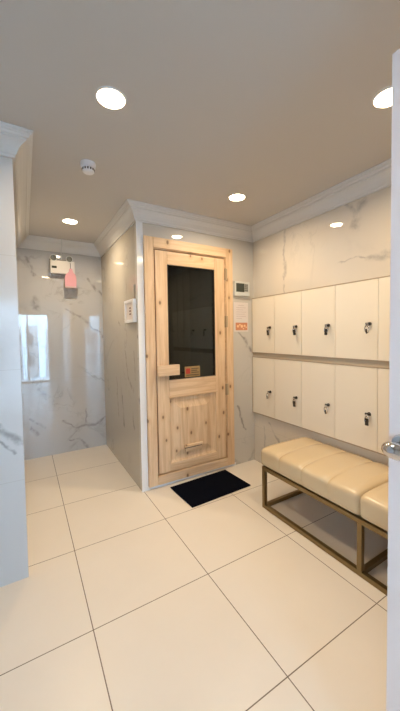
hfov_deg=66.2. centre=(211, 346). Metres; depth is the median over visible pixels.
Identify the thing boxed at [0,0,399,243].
ceiling
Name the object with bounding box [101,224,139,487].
wall
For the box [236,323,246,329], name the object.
picture
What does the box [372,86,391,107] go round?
recessed light
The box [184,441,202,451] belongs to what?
vent
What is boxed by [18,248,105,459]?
wall
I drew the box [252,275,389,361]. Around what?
lockers
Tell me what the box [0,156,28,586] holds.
wall
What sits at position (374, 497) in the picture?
cushion
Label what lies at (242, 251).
wall
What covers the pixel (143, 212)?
trim
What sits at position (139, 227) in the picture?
trim
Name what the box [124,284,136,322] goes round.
wall box
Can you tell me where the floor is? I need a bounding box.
[0,445,387,710]
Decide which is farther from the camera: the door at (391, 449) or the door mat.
the door mat
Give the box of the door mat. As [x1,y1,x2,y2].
[170,470,250,507]
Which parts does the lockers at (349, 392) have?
door, door, door, divider strip, door, door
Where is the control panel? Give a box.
[233,281,249,296]
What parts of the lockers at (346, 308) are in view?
door, door, door, door, door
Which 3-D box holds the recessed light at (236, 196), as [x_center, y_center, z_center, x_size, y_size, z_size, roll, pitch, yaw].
[0.198,-1.167,2.400,0.136,0.006,0.136,-2,3,-31]
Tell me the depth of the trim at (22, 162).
2.04 m
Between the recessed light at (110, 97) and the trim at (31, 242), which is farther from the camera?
the trim at (31, 242)
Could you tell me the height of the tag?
0.281 m
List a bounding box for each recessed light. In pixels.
[62,218,77,223]
[95,86,126,108]
[228,193,245,200]
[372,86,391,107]
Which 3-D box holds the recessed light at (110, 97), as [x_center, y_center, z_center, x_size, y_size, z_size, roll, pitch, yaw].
[-0.454,-1.117,1.382,0.136,0.006,0.136,-2,3,-31]
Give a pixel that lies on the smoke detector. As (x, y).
(88, 167)
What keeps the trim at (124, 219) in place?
attached to the wall at (118, 262)
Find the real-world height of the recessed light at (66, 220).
0.006 m
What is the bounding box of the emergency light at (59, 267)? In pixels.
[50,239,74,274]
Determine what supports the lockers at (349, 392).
attached to the wall at (349, 242)
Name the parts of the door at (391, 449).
lever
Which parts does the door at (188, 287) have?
frame, handle, rail, glass pane, rail, panel, rail, frame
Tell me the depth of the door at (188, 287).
2.82 m
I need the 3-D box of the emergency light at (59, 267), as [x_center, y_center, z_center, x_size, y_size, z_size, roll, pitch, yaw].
[-1.678,-0.998,3.433,0.251,0.374,0.110,-2,3,-31]
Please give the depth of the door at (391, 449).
0.84 m
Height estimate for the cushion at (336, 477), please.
0.154 m
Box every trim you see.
[0,121,32,158]
[12,133,32,247]
[19,235,99,256]
[94,200,135,256]
[127,199,252,241]
[136,221,235,491]
[251,158,390,241]
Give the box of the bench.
[261,437,388,595]
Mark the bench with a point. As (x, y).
(355, 486)
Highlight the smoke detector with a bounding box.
[80,159,95,174]
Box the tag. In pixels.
[64,263,76,288]
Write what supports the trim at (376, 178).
attached to the wall at (349, 242)
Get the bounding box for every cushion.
[261,437,388,514]
[360,482,387,531]
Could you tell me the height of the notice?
0.298 m
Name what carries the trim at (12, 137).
attached to the wall at (13, 519)
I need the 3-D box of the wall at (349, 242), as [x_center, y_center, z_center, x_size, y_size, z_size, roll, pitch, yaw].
[1.835,0.071,1.084,0.120,2.420,5.127,-2,3,-31]
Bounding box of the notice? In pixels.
[234,302,247,331]
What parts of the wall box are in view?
frame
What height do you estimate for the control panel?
0.146 m
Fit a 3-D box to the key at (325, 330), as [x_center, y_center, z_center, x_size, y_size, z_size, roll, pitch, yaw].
[0.891,-0.128,2.389,0.026,0.082,0.030,0,2,8]
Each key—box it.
[324,325,327,334]
[364,414,368,425]
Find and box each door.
[143,235,234,487]
[381,49,399,710]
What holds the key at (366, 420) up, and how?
attached to the lockers at (349, 392)
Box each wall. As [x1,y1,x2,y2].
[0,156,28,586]
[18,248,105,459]
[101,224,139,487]
[134,222,254,490]
[253,186,390,465]
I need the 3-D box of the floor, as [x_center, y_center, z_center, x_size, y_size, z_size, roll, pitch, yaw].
[-0.162,1.384,0.736,4.200,0.120,6.850,-2,3,-31]

